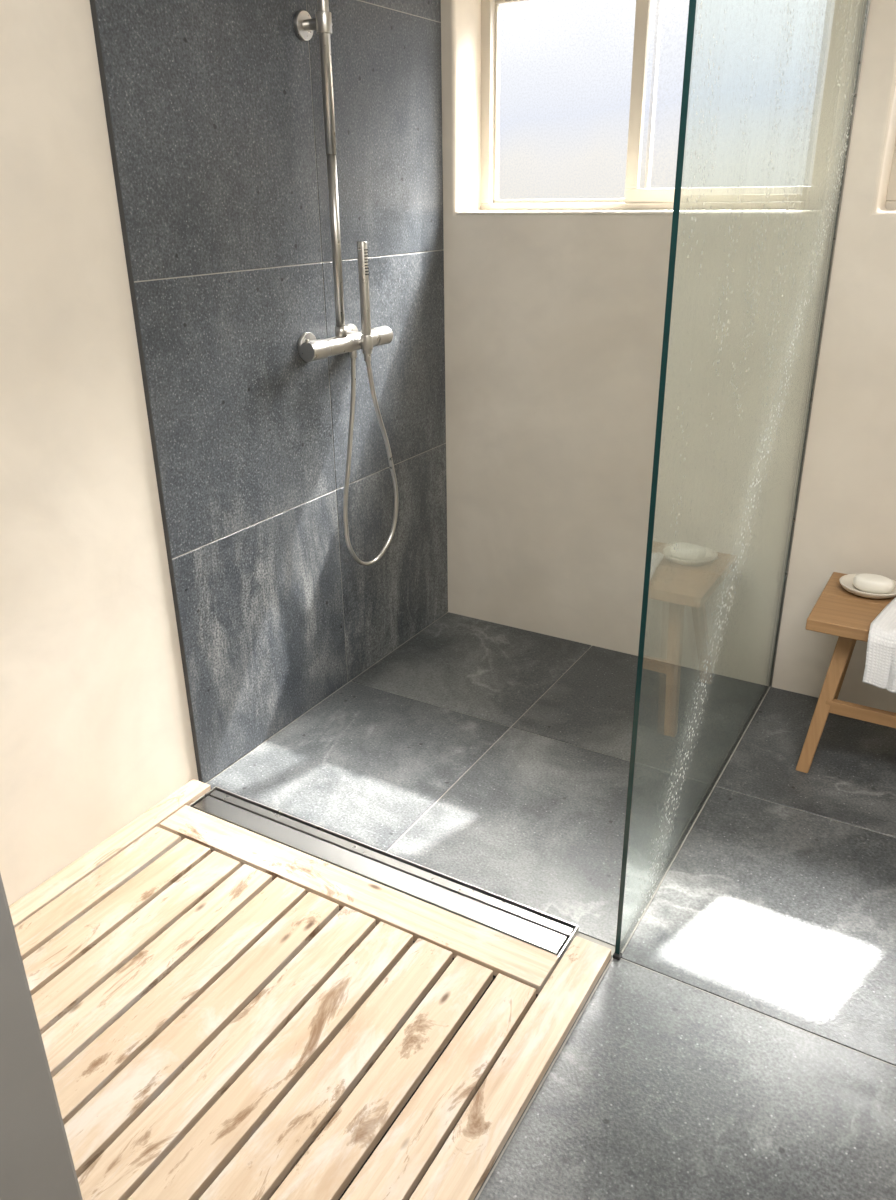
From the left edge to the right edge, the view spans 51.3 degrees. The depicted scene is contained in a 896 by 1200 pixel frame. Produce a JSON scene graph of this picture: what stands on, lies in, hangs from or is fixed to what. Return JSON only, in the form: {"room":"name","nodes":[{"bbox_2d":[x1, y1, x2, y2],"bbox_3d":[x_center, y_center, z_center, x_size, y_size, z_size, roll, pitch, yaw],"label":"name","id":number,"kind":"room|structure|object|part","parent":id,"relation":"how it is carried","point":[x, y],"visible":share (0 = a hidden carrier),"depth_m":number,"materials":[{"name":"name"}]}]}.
{"room":"bathroom","nodes":[
{"label":"bathroom","id":0,"kind":"room"},
{"bbox_2d":[0,874,82,1199],"bbox_3d":[-1.369,0.127,0.248,0.899,2.600,1.975,13,27,28],"label":"wall partition","id":1,"kind":"structure","parent":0,"point":[36,1161],"depth_m":1.09,"materials":[{"name":"paint"}]},
{"bbox_2d":[0,0,198,905],"bbox_3d":[-1.222,-0.382,1.466,0.186,2.680,4.400,13,27,28],"label":"wall","id":2,"kind":"structure","parent":0,"point":[96,732],"depth_m":2.05,"materials":[{"name":"paint"}]},
{"bbox_2d":[90,0,202,781],"bbox_3d":[-0.702,-0.678,2.084,0.014,2.600,0.002,13,27,28],"label":"trim","id":3,"kind":"structure","parent":2,"relation":"attached to","point":[92,2],"depth_m":2.14,"materials":[{"name":"metal"}]},
{"bbox_2d":[95,0,447,782],"bbox_3d":[-0.360,-0.913,2.615,0.013,2.600,1.345,13,27,28],"label":"wall panel","id":4,"kind":"object","parent":2,"relation":"attached to","point":[217,116],"visible":0.94,"depth_m":2.56,"materials":[{"name":"slate tile"},{"name":"grout"}]},
{"bbox_2d":[293,0,397,565],"bbox_3d":[-0.115,-0.910,2.476,0.539,1.861,0.381,13,27,28],"label":"shower fixture","id":5,"kind":"object","parent":4,"relation":"attached to","point":[347,338],"visible":1,"depth_m":2.57,"materials":[{"name":"silver metal"}]},
{"bbox_3d":[-0.307,-1.265,2.401,0.033,1.145,0.033,13,27,28],"label":"riser rail","id":6,"kind":"part","parent":5,"relation":"part of","materials":[{"name":"silver metal"}]},
{"bbox_2d":[206,612,895,1199],"bbox_3d":[0.172,1.124,1.235,3.014,0.050,4.400,13,27,28],"label":"floor","id":7,"kind":"structure","parent":0,"point":[740,1044],"depth_m":2.26,"materials":[{"name":"tile"}]},
{"bbox_2d":[9,779,610,1199],"bbox_3d":[-0.437,0.808,1.880,1.233,0.030,1.049,13,27,28],"label":"wooden duckboard","id":8,"kind":"object","parent":7,"relation":"on","point":[224,1010],"visible":0.91,"depth_m":1.82,"materials":[{"name":"brown wood"}]},
{"bbox_3d":[-0.464,0.836,1.847,1.225,0.005,0.942,13,27,28],"label":"under frame","id":9,"kind":"part","parent":8,"relation":"part of","materials":[{"name":"brown wood"}]},
{"bbox_2d":[189,786,578,961],"bbox_3d":[-0.202,0.641,2.268,1.073,0.020,0.109,13,27,28],"label":"linear drain","id":10,"kind":"object","parent":7,"relation":"on","point":[546,932],"visible":0.82,"depth_m":2.23,"materials":[{"name":"silver metal"}]},
{"bbox_2d":[613,0,870,959],"bbox_3d":[0.697,-0.447,2.114,0.018,2.120,1.386,13,27,28],"label":"glass shower screen","id":11,"kind":"object","parent":7,"relation":"on","point":[620,947],"visible":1,"depth_m":2.21,"materials":[{"name":"clear glass"}]},
{"bbox_2d":[796,572,895,772],"bbox_3d":[1.302,0.249,2.579,0.585,0.460,0.405,13,27,28],"label":"wooden bench","id":12,"kind":"object","parent":7,"relation":"on","point":[842,613],"visible":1,"depth_m":2.54,"materials":[{"name":"brown wood"}]},
{"bbox_3d":[1.048,0.270,2.580,0.156,0.426,0.047,-17,28,-33],"label":"leg","id":13,"kind":"part","parent":12,"relation":"part of","materials":[{"name":"brown wood"}]},
{"bbox_3d":[1.186,0.176,2.793,0.047,0.426,0.156,2,24,7],"label":"leg","id":14,"kind":"part","parent":12,"relation":"part of","materials":[{"name":"brown wood"}]},
{"bbox_3d":[1.300,0.054,2.494,0.585,0.034,0.385,13,27,28],"label":"seat","id":15,"kind":"part","parent":12,"relation":"part of","materials":[{"name":"brown wood"}]},
{"bbox_2d":[839,574,895,598],"bbox_3d":[1.188,-0.035,2.625,0.166,0.025,0.153,13,27,28],"label":"soap dish","id":16,"kind":"object","parent":12,"relation":"on","point":[846,581],"visible":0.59,"depth_m":2.60,"materials":[{"name":"beige ceramic"}]},
{"bbox_2d":[853,573,893,593],"bbox_3d":[1.191,-0.046,2.613,0.107,0.041,0.070,13,27,28],"label":"soap bar","id":17,"kind":"object","parent":16,"relation":"on","point":[870,583],"depth_m":2.59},
{"bbox_2d":[862,597,895,692],"bbox_3d":[1.286,0.133,2.416,0.356,0.161,0.289,13,27,28],"label":"towel","id":18,"kind":"object","parent":12,"relation":"on","point":[880,666],"visible":1,"depth_m":2.38,"materials":[{"name":"white fabric"}]},
{"bbox_2d":[441,0,895,712],"bbox_3d":[1.302,-0.893,2.572,3.400,2.680,0.260,13,27,28],"label":"wall","id":19,"kind":"structure","parent":0,"point":[554,324],"depth_m":2.95,"materials":[{"name":"paint"}]},
{"bbox_2d":[456,210,820,214],"bbox_3d":[0.560,-1.187,2.860,1.140,0.010,0.174,13,27,28],"label":"trim","id":20,"kind":"structure","parent":19,"relation":"attached to","point":[526,212],"depth_m":2.78,"materials":[{"name":"paint"}]},
{"bbox_2d":[481,0,851,210],"bbox_3d":[0.616,-1.530,2.821,1.148,0.658,0.060,13,27,28],"label":"window","id":21,"kind":"structure","parent":19,"relation":"in","point":[487,6],"depth_m":2.84,"materials":[{"name":"plastic"}]},
{"bbox_3d":[0.391,-1.582,2.958,0.549,0.596,0.024,13,27,28],"label":"sash","id":22,"kind":"part","parent":21,"relation":"part of","materials":[{"name":"white glass"}]},
{"bbox_2d":[497,0,635,199],"bbox_3d":[0.391,-1.582,2.958,0.531,0.577,0.001,13,27,28],"label":"window","id":23,"kind":"structure","parent":21,"relation":"attached to","point":[565,66],"depth_m":2.97,"materials":[{"name":"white glass"}]},
{"bbox_3d":[0.817,-1.474,2.699,0.600,0.596,0.024,13,27,28],"label":"sash","id":24,"kind":"part","parent":21,"relation":"part of","materials":[{"name":"white glass"}]},
{"bbox_2d":[638,0,835,188],"bbox_3d":[0.817,-1.474,2.699,0.526,0.521,0.001,13,27,28],"label":"window","id":25,"kind":"structure","parent":21,"relation":"attached to","point":[751,32],"depth_m":2.69,"materials":[{"name":"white glass"}]},
{"bbox_2d":[885,141,895,209],"bbox_3d":[1.580,-1.314,2.296,0.829,0.658,0.060,13,27,28],"label":"window","id":26,"kind":"structure","parent":19,"relation":"in","point":[890,204],"depth_m":2.57,"materials":[{"name":"plastic"}]}
]}

